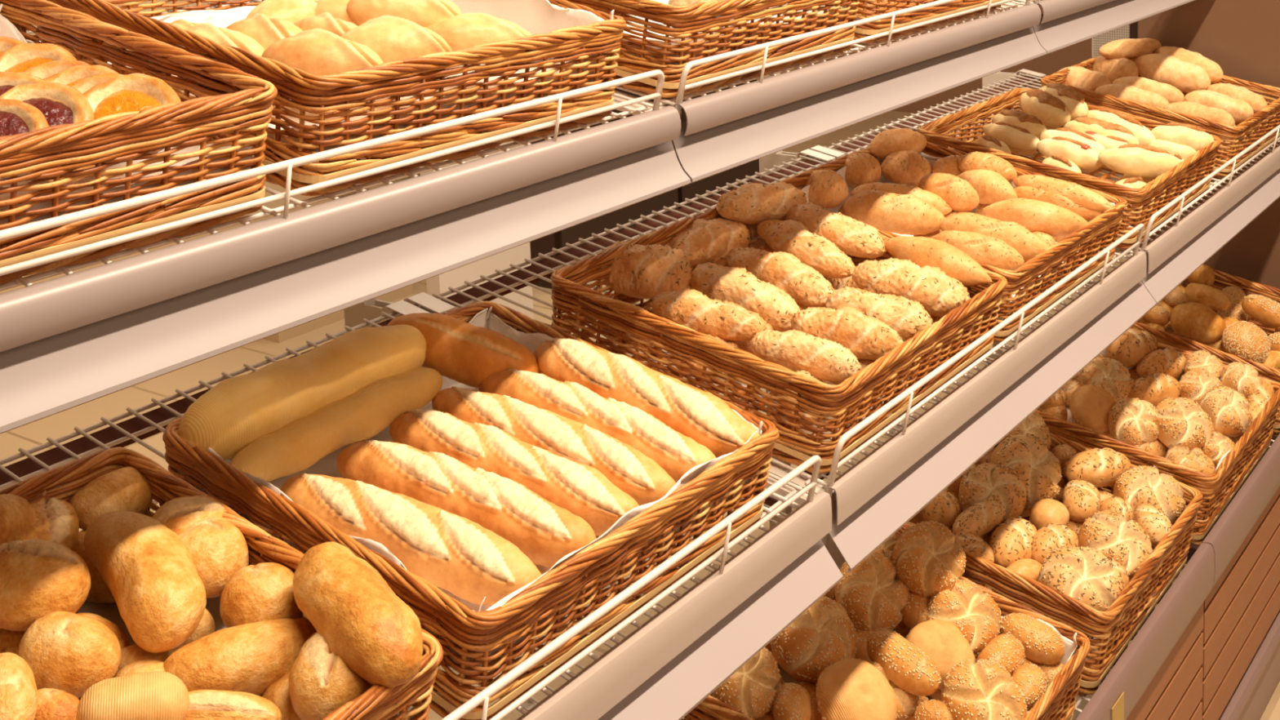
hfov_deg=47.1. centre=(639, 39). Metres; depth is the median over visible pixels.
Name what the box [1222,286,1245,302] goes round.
bun
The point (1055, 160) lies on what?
roll
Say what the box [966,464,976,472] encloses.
seeded roll
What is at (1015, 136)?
roll
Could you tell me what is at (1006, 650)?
roll
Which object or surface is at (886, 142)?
roll
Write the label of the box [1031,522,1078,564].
seeded roll
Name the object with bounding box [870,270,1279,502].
wire shelf
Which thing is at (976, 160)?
roll
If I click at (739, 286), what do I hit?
roll
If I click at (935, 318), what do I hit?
roll
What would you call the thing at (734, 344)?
roll
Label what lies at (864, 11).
wicker basket
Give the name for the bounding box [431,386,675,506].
baguette
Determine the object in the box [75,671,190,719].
bread roll
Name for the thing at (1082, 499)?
seeded roll
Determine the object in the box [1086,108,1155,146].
roll
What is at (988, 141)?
roll
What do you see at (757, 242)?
roll
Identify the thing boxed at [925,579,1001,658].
roll
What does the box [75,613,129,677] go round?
bread roll
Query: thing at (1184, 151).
roll
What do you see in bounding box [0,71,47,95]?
pastry
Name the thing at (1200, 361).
roll
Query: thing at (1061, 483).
seeded roll
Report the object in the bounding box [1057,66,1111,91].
loaf
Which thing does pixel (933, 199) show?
roll
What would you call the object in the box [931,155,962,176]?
roll
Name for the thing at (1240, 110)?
loaf
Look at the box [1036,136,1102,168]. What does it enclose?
roll
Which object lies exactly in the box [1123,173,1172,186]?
roll
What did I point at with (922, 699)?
roll
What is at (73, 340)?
wire shelf
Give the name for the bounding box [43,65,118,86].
pastry
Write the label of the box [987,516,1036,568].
seeded roll
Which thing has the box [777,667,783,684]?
roll
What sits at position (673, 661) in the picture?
wire shelf
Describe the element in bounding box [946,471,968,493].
seeded roll
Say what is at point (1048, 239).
roll
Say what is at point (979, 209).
roll
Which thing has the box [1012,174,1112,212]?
roll
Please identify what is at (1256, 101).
loaf
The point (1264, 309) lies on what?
seeded roll
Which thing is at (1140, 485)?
roll
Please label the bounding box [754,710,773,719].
roll
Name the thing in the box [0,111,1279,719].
floor
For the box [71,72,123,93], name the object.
pastry
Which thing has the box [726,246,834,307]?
roll
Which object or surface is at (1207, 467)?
seeded roll
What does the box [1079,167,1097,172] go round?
roll
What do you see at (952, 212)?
roll
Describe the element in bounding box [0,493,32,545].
bread roll
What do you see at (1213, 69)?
loaf
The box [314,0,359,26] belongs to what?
bun
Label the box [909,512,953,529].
seeded roll
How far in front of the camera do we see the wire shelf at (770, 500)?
2.02 m
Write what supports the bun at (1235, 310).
in the wicker basket at (1222, 280)
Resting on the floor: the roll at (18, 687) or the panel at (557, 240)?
the panel at (557, 240)
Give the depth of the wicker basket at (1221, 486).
2.34 m
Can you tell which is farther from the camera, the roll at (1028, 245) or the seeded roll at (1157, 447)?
the seeded roll at (1157, 447)
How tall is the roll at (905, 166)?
0.054 m
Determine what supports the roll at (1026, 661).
on the paper at (1070, 646)
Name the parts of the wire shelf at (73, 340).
guard post, guard rail, price rail, guard post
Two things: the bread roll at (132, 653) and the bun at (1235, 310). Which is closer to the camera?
the bread roll at (132, 653)
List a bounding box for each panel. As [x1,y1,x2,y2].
[419,141,533,319]
[524,75,759,288]
[1092,0,1279,528]
[1126,601,1204,719]
[1200,486,1279,719]
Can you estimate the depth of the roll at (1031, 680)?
1.72 m
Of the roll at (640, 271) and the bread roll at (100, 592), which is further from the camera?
the roll at (640, 271)
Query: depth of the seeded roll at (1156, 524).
2.08 m
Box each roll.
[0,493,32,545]
[0,538,90,631]
[0,628,26,655]
[0,652,37,719]
[18,611,121,697]
[23,497,79,551]
[34,688,79,719]
[68,466,152,530]
[75,530,115,604]
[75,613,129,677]
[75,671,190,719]
[83,511,206,653]
[114,659,164,677]
[118,644,168,671]
[151,495,224,534]
[163,617,316,695]
[166,608,215,656]
[177,516,248,598]
[185,689,282,719]
[219,562,303,627]
[262,671,301,719]
[288,631,373,719]
[293,542,422,687]
[600,303,659,348]
[602,240,693,298]
[649,287,767,341]
[664,217,751,266]
[673,333,741,377]
[689,262,799,332]
[709,647,780,719]
[711,253,729,267]
[716,182,807,224]
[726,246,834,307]
[737,323,775,357]
[743,222,760,237]
[747,235,773,252]
[750,328,862,382]
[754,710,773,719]
[757,218,856,278]
[764,641,778,664]
[770,596,857,684]
[770,682,811,719]
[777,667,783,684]
[781,369,820,426]
[785,202,886,258]
[790,306,902,360]
[793,680,822,719]
[795,301,808,310]
[804,168,848,208]
[815,657,897,719]
[823,586,836,602]
[825,286,933,338]
[826,274,862,289]
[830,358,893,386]
[834,551,910,631]
[837,203,848,217]
[840,151,880,187]
[843,189,945,235]
[850,182,952,215]
[852,257,970,316]
[853,629,875,662]
[866,128,927,160]
[866,628,941,696]
[869,661,919,719]
[874,533,898,561]
[880,150,931,184]
[883,235,991,285]
[891,620,911,638]
[892,520,965,598]
[900,591,929,628]
[905,172,931,186]
[906,619,975,688]
[906,695,928,719]
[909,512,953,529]
[912,229,942,238]
[913,699,953,719]
[918,172,979,211]
[918,490,960,527]
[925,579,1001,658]
[928,688,942,701]
[930,315,942,323]
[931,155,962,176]
[933,230,1024,271]
[939,213,1048,262]
[941,658,1027,719]
[943,210,973,218]
[944,488,962,514]
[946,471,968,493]
[951,528,994,543]
[952,499,1005,537]
[954,531,994,562]
[957,151,1017,182]
[957,168,1017,204]
[958,462,1026,521]
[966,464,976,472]
[973,134,1011,154]
[973,446,995,465]
[975,203,991,217]
[976,633,1025,676]
[982,121,1039,150]
[982,197,1088,236]
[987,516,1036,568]
[991,109,1047,139]
[991,433,1062,508]
[998,411,1051,448]
[1000,613,1064,664]
[1006,144,1036,155]
[1006,558,1042,581]
[1011,663,1047,711]
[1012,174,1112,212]
[1013,186,1102,220]
[1018,88,1071,127]
[1018,507,1031,516]
[1023,657,1041,669]
[1029,498,1069,530]
[1031,231,1055,247]
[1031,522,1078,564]
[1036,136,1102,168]
[1036,405,1067,420]
[1037,546,1124,611]
[1038,661,1063,689]
[1039,82,1088,119]
[1039,387,1066,408]
[1040,125,1058,140]
[1040,127,1105,153]
[1041,154,1081,178]
[1050,443,1076,470]
[1053,236,1065,241]
[1053,478,1066,500]
[1062,379,1080,405]
[1062,479,1100,521]
[1063,116,1139,144]
[1063,447,1130,488]
[1066,518,1084,538]
[1069,385,1115,433]
[1071,371,1080,381]
[1071,419,1113,438]
[1078,509,1152,581]
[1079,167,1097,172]
[1079,356,1133,399]
[1084,130,1129,149]
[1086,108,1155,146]
[1097,143,1181,177]
[1097,488,1113,502]
[1099,496,1134,520]
[1106,328,1157,367]
[1107,397,1159,444]
[1111,560,1128,587]
[1112,465,1186,525]
[1115,176,1146,197]
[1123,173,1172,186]
[1127,371,1181,405]
[1128,367,1139,381]
[1132,438,1168,457]
[1133,503,1172,546]
[1136,346,1186,379]
[1137,317,1165,332]
[1142,305,1169,325]
[1148,139,1196,159]
[1151,121,1214,151]
[1152,397,1213,450]
[1155,299,1174,315]
[1165,445,1204,471]
[1169,302,1226,343]
[1173,153,1183,161]
[1177,284,1191,303]
[1178,369,1224,405]
[1183,350,1223,379]
[1184,282,1230,311]
[1186,264,1214,285]
[1186,450,1215,474]
[1191,337,1226,352]
[1200,385,1253,437]
[1200,431,1233,467]
[1217,301,1251,321]
[1221,316,1239,327]
[1221,361,1263,397]
[1224,435,1235,446]
[1227,433,1243,444]
[1241,294,1279,327]
[1246,377,1274,422]
[1262,350,1279,369]
[1267,332,1279,351]
[1275,326,1279,332]
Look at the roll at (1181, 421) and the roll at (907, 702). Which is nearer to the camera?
the roll at (907, 702)
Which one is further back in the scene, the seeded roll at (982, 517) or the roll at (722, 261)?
the seeded roll at (982, 517)
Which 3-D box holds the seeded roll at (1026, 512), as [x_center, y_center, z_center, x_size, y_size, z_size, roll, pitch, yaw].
[0.570,0.697,2.218,0.083,0.047,0.050,-3,7,-7]
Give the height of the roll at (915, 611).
0.052 m
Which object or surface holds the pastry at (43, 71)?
on the pastry at (69, 76)
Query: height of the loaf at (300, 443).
0.048 m
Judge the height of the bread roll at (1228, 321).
0.048 m
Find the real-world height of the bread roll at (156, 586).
0.066 m
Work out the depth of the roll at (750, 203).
1.94 m
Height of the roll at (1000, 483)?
0.080 m
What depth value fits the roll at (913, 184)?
2.30 m
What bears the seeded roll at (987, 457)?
in the wicker basket at (1115, 627)
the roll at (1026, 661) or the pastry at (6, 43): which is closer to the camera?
the pastry at (6, 43)
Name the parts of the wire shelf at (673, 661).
hook plate, guard post, guard rail, price rail, guard post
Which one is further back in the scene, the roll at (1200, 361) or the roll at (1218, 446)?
the roll at (1200, 361)
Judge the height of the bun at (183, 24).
0.033 m
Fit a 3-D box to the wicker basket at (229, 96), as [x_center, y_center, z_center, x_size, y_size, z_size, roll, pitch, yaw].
[-0.549,0.068,1.040,0.392,0.167,0.440,3,9,36]
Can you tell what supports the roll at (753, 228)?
in the wicker basket at (860, 392)
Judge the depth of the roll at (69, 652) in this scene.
0.99 m
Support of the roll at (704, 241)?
in the wicker basket at (860, 392)
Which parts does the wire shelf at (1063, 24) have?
price rail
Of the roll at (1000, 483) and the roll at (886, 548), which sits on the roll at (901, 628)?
the roll at (886, 548)
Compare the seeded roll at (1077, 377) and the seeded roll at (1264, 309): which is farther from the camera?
the seeded roll at (1264, 309)
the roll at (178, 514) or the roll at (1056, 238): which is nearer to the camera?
the roll at (178, 514)
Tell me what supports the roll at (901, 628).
on the paper at (1070, 646)
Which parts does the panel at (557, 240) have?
door, door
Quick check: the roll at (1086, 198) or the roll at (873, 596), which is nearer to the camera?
the roll at (873, 596)
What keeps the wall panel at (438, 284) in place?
on the floor
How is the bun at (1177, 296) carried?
on the bread roll at (1162, 304)
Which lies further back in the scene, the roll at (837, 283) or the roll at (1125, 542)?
the roll at (1125, 542)
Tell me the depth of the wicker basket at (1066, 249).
2.01 m
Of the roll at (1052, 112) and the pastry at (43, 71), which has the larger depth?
the roll at (1052, 112)
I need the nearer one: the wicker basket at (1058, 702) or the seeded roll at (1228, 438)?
the wicker basket at (1058, 702)
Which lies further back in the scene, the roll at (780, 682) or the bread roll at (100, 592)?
the roll at (780, 682)
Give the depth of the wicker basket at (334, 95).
1.24 m
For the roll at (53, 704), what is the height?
0.032 m
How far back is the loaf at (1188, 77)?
3.04 m
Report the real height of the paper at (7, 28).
0.134 m
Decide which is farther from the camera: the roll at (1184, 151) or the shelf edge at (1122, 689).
the roll at (1184, 151)
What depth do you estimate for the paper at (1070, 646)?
1.82 m
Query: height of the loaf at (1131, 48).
0.046 m
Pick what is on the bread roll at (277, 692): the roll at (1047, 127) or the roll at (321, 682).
the roll at (321, 682)
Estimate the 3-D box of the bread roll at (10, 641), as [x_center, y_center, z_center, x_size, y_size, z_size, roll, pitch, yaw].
[-0.452,0.434,1.058,0.038,0.029,0.031,0,8,19]
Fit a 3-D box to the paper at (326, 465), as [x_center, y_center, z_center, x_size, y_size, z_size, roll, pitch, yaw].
[-0.142,0.381,1.329,0.355,0.137,0.400,3,9,36]
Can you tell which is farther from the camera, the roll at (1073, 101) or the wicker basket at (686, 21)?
the roll at (1073, 101)
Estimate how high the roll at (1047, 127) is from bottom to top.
0.050 m
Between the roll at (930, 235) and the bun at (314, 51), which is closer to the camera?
the bun at (314, 51)
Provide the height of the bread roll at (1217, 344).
0.048 m
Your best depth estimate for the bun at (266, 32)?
1.32 m
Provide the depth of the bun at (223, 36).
1.30 m
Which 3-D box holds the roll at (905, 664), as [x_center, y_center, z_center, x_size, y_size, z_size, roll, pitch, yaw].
[0.307,0.728,1.720,0.051,0.051,0.105,-7,9,-31]
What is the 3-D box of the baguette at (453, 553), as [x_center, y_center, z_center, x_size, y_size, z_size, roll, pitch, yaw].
[-0.191,0.405,1.196,0.246,0.081,0.061,1,8,23]
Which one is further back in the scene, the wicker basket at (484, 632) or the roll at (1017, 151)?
the roll at (1017, 151)
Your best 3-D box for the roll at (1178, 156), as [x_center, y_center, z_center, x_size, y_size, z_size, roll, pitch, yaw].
[0.935,0.217,2.594,0.048,0.051,0.082,-7,9,-33]
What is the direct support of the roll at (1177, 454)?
on the paper at (1069, 419)
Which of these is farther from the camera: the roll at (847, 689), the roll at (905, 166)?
the roll at (905, 166)
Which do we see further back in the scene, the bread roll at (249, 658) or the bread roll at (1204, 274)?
the bread roll at (1204, 274)
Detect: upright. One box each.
[337,158,399,329]
[756,72,810,528]
[982,11,1028,366]
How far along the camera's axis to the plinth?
2.56 m
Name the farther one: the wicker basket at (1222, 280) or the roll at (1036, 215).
the wicker basket at (1222, 280)
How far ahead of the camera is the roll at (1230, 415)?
2.47 m
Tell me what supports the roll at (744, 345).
in the wicker basket at (860, 392)
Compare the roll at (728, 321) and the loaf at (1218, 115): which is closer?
the roll at (728, 321)
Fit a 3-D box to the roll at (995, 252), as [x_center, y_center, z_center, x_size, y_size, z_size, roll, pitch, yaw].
[0.456,0.285,1.984,0.126,0.052,0.051,1,8,21]
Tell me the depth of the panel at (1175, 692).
2.17 m
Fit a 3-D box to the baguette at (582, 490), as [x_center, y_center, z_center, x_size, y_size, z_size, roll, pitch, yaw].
[-0.115,0.385,1.314,0.258,0.086,0.059,1,8,26]
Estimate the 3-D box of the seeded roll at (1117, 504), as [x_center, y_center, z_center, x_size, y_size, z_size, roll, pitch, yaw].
[0.700,0.697,2.159,0.051,0.047,0.053,-6,9,-30]
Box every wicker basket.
[0,0,277,284]
[0,447,443,719]
[45,0,626,195]
[162,301,779,719]
[550,206,1008,473]
[565,0,859,97]
[681,538,1090,719]
[779,141,1127,342]
[840,0,1002,42]
[894,432,1203,695]
[917,87,1222,248]
[997,342,1279,544]
[1040,56,1279,177]
[1129,268,1279,435]
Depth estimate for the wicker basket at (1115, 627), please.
1.94 m
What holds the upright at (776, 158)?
on the floor
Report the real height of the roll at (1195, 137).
0.057 m
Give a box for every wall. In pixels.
[0,0,822,293]
[825,0,1092,113]
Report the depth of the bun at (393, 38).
1.31 m
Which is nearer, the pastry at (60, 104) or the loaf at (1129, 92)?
the pastry at (60, 104)
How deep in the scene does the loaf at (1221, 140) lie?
2.74 m
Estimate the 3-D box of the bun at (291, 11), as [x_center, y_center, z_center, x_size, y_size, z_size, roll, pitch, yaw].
[-0.335,-0.019,1.407,0.050,0.048,0.108,3,9,34]
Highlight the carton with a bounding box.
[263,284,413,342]
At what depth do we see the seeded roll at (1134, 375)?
2.68 m
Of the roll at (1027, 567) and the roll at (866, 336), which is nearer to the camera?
the roll at (866, 336)
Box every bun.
[169,18,199,30]
[186,22,265,56]
[225,13,302,49]
[246,0,317,23]
[261,28,383,75]
[293,12,357,36]
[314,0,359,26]
[341,15,452,69]
[346,0,462,27]
[426,13,531,64]
[668,0,718,5]
[1163,286,1185,306]
[1217,302,1248,321]
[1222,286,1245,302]
[1222,320,1271,363]
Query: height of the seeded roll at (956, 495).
0.047 m
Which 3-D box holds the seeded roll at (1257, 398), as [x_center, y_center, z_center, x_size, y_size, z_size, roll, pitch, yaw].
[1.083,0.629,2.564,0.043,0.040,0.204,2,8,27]
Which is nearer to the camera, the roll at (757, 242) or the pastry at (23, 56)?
the pastry at (23, 56)
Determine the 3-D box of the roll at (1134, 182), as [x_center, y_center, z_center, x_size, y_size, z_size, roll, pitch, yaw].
[0.804,0.247,2.410,0.082,0.049,0.048,-6,8,-29]
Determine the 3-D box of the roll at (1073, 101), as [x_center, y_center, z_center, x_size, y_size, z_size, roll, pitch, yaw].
[0.782,0.113,2.726,0.058,0.064,0.124,-5,8,-22]
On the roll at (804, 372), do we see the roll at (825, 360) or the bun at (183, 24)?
the roll at (825, 360)
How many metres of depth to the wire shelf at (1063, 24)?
2.49 m
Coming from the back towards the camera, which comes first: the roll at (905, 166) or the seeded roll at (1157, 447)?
the seeded roll at (1157, 447)
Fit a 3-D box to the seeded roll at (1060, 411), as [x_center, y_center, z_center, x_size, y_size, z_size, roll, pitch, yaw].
[0.701,0.635,2.534,0.048,0.047,0.084,-6,8,-26]
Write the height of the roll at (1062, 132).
0.053 m
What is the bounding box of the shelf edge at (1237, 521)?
[1202,433,1279,587]
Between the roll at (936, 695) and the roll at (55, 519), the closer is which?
the roll at (55, 519)
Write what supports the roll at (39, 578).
on the bread roll at (123, 641)
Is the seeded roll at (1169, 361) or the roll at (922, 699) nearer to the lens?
the roll at (922, 699)
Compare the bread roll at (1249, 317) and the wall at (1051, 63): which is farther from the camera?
the wall at (1051, 63)
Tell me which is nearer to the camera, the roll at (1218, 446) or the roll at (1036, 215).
the roll at (1036, 215)
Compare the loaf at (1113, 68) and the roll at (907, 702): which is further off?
the loaf at (1113, 68)
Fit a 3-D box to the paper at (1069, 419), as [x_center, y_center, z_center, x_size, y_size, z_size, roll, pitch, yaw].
[0.855,0.647,2.533,0.353,0.115,0.439,3,9,36]
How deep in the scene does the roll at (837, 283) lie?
1.88 m
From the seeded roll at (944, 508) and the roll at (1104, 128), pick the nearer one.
the seeded roll at (944, 508)
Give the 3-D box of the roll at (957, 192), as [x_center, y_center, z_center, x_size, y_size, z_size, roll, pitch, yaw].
[0.459,0.226,2.187,0.098,0.054,0.055,4,10,40]
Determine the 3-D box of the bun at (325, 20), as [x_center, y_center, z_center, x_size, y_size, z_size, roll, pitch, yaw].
[-0.286,-0.001,1.357,0.094,0.048,0.046,0,8,18]
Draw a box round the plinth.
[1217,609,1279,719]
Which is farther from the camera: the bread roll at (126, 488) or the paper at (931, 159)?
the paper at (931, 159)
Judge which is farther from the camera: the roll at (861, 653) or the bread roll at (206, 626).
the roll at (861, 653)
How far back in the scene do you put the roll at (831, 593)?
1.92 m
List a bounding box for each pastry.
[0,35,25,54]
[0,43,76,72]
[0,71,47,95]
[0,81,94,126]
[0,98,48,136]
[22,60,89,79]
[27,164,95,182]
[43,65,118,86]
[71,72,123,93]
[82,73,181,155]
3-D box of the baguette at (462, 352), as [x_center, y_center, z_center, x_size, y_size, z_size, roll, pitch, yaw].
[-0.180,0.313,1.477,0.155,0.076,0.055,-2,7,4]
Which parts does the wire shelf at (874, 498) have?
hook plate, hook plate, guard post, price rail, guard rail, guard post, guard post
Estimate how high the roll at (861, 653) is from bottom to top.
0.046 m
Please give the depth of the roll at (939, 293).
1.78 m
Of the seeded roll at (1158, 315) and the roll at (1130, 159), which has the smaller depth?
the roll at (1130, 159)
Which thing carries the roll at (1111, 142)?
in the wicker basket at (1145, 199)
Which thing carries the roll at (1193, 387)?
on the paper at (1069, 419)
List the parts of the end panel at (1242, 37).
edge post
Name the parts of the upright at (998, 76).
post, bracket arm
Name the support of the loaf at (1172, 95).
on the loaf
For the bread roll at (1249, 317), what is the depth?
3.06 m
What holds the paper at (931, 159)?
in the wicker basket at (1066, 249)
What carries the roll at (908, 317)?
on the roll
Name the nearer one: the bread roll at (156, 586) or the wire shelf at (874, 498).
the bread roll at (156, 586)
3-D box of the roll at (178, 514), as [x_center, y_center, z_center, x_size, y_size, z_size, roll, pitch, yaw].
[-0.353,0.377,1.146,0.063,0.040,0.042,-8,9,-36]
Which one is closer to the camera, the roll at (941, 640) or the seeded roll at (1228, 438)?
the roll at (941, 640)
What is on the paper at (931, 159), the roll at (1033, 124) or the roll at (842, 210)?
the roll at (842, 210)
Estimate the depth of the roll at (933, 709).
1.66 m
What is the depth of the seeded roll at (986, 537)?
2.08 m
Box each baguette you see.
[280,472,541,605]
[336,439,596,567]
[386,312,539,388]
[389,408,639,536]
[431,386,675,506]
[479,368,715,483]
[533,337,759,457]
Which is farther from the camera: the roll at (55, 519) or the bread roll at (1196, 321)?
the bread roll at (1196, 321)
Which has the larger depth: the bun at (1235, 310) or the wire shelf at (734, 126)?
the bun at (1235, 310)
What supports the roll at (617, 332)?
in the wicker basket at (860, 392)
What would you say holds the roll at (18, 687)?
on the bread roll
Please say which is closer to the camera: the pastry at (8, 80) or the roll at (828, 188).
the pastry at (8, 80)
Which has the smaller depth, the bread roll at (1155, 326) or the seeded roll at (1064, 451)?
the seeded roll at (1064, 451)
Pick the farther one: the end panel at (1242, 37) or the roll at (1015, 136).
the end panel at (1242, 37)
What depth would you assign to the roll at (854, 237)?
1.90 m
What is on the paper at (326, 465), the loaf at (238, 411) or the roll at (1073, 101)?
the loaf at (238, 411)
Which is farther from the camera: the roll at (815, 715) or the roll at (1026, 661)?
the roll at (1026, 661)
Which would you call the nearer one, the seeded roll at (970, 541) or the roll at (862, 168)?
the seeded roll at (970, 541)
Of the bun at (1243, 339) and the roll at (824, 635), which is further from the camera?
the bun at (1243, 339)
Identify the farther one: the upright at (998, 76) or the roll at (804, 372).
the upright at (998, 76)
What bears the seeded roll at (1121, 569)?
on the seeded roll
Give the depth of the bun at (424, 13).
1.40 m
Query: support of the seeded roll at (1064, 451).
in the wicker basket at (1115, 627)
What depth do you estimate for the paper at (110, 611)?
1.14 m
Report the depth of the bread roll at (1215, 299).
2.99 m
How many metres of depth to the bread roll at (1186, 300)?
3.09 m
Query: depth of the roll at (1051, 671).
1.79 m
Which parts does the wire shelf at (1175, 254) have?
hook plate, hook plate, guard post, price rail, guard rail, guard post, guard post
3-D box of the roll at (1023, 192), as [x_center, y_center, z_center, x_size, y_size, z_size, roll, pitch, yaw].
[0.628,0.246,2.214,0.141,0.047,0.043,2,9,32]
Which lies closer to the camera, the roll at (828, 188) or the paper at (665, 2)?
the paper at (665, 2)
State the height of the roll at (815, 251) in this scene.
0.058 m
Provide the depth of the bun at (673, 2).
1.65 m
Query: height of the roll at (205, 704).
0.034 m
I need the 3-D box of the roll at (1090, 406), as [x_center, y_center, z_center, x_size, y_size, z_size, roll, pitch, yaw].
[0.767,0.623,2.479,0.085,0.072,0.071,-3,7,-8]
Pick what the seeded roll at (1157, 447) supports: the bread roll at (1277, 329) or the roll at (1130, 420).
the roll at (1130, 420)
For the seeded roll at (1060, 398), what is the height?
0.055 m
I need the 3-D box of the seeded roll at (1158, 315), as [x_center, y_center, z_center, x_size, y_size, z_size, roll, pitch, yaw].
[1.028,0.549,2.929,0.055,0.039,0.042,2,9,31]
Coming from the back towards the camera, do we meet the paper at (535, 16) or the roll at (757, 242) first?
the roll at (757, 242)
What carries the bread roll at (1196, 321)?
on the bread roll
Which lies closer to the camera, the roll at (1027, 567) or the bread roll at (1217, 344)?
the roll at (1027, 567)
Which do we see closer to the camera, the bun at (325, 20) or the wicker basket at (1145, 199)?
the bun at (325, 20)
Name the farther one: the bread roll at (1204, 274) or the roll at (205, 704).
the bread roll at (1204, 274)
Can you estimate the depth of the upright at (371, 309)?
1.84 m
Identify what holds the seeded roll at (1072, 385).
on the paper at (1069, 419)
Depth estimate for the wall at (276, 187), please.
5.27 m
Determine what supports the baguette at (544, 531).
on the paper at (326, 465)
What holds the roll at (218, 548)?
on the bread roll at (206, 626)
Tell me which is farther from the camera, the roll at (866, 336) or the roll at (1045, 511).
the roll at (1045, 511)
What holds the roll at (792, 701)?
on the roll at (768, 716)
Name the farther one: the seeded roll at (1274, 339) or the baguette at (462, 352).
the seeded roll at (1274, 339)
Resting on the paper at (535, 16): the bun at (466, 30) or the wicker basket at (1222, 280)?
the bun at (466, 30)
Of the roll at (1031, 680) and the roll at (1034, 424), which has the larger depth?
the roll at (1034, 424)
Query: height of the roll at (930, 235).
0.043 m
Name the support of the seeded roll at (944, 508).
in the wicker basket at (1115, 627)
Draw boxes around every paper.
[0,3,253,245]
[69,0,613,151]
[77,529,418,719]
[177,306,762,674]
[616,0,849,64]
[683,533,1077,719]
[800,151,1115,313]
[1066,349,1231,496]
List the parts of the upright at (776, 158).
post, bracket arm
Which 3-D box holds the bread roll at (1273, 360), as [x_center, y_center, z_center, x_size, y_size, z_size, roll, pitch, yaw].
[1.218,0.623,2.820,0.081,0.051,0.047,-5,8,-20]
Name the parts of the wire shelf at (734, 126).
guard post, guard rail, price rail, guard post, guard post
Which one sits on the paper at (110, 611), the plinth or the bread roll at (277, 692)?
the bread roll at (277, 692)
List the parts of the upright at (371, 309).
post, bracket arm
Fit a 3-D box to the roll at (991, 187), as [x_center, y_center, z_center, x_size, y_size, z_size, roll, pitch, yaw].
[0.525,0.223,2.233,0.054,0.052,0.103,-7,9,-32]
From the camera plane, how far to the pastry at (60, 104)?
1.06 m
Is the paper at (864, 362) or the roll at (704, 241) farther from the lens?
the roll at (704, 241)
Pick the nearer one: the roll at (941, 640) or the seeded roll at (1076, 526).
the roll at (941, 640)
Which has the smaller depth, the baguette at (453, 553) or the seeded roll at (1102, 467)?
the baguette at (453, 553)
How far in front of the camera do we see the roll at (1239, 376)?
2.59 m
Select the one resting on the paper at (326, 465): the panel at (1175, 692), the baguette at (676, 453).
the baguette at (676, 453)
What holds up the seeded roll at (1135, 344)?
on the paper at (1069, 419)
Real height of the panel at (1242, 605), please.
0.285 m
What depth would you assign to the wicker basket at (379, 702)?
1.13 m
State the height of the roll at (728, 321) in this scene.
0.055 m
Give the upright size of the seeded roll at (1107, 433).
0.048 m
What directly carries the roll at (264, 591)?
on the bread roll
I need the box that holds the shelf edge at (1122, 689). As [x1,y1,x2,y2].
[1075,542,1214,719]
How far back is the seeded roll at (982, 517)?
2.05 m
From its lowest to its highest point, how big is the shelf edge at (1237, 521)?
0.077 m
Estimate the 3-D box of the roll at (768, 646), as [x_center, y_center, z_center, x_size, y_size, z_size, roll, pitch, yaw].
[0.180,0.749,1.819,0.082,0.046,0.048,-2,7,-1]
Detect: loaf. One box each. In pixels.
[177,324,426,459]
[230,367,442,481]
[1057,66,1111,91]
[1090,55,1138,83]
[1094,84,1168,108]
[1098,38,1161,58]
[1111,76,1184,103]
[1133,53,1210,93]
[1154,46,1223,82]
[1162,101,1235,126]
[1183,89,1253,123]
[1206,83,1267,113]
[1217,140,1230,154]
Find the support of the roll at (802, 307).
in the wicker basket at (860, 392)
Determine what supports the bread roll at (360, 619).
in the wicker basket at (379, 702)
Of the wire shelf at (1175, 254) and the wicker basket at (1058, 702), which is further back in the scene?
the wire shelf at (1175, 254)
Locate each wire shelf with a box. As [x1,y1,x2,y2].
[0,0,691,434]
[0,300,843,719]
[403,149,1156,572]
[487,416,1172,712]
[613,0,1046,183]
[808,68,1279,304]
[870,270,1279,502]
[1006,0,1195,54]
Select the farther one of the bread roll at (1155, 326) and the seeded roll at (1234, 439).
the bread roll at (1155, 326)
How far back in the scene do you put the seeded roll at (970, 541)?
2.00 m
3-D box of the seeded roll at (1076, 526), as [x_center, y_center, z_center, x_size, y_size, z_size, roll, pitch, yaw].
[0.646,0.716,2.172,0.050,0.045,0.084,1,8,21]
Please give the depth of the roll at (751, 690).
1.65 m
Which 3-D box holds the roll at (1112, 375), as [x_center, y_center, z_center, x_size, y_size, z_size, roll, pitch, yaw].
[0.822,0.601,2.587,0.089,0.078,0.080,-2,7,1]
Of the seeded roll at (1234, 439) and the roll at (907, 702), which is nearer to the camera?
the roll at (907, 702)
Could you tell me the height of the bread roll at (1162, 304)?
0.047 m
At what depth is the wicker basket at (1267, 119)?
2.79 m
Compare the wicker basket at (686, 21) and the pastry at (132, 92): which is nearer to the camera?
the pastry at (132, 92)
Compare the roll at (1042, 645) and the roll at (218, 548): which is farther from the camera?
the roll at (1042, 645)
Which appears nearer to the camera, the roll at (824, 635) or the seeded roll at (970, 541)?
the roll at (824, 635)
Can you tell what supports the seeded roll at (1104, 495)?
in the wicker basket at (1115, 627)
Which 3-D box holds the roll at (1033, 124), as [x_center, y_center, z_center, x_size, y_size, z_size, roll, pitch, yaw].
[0.675,0.151,2.614,0.102,0.050,0.046,4,10,41]
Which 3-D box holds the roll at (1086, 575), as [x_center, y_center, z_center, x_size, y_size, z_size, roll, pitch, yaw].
[0.584,0.721,1.945,0.109,0.088,0.101,-3,7,-8]
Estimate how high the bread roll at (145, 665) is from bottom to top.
0.049 m
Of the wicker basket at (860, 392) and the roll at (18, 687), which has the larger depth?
the wicker basket at (860, 392)
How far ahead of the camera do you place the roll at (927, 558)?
1.85 m

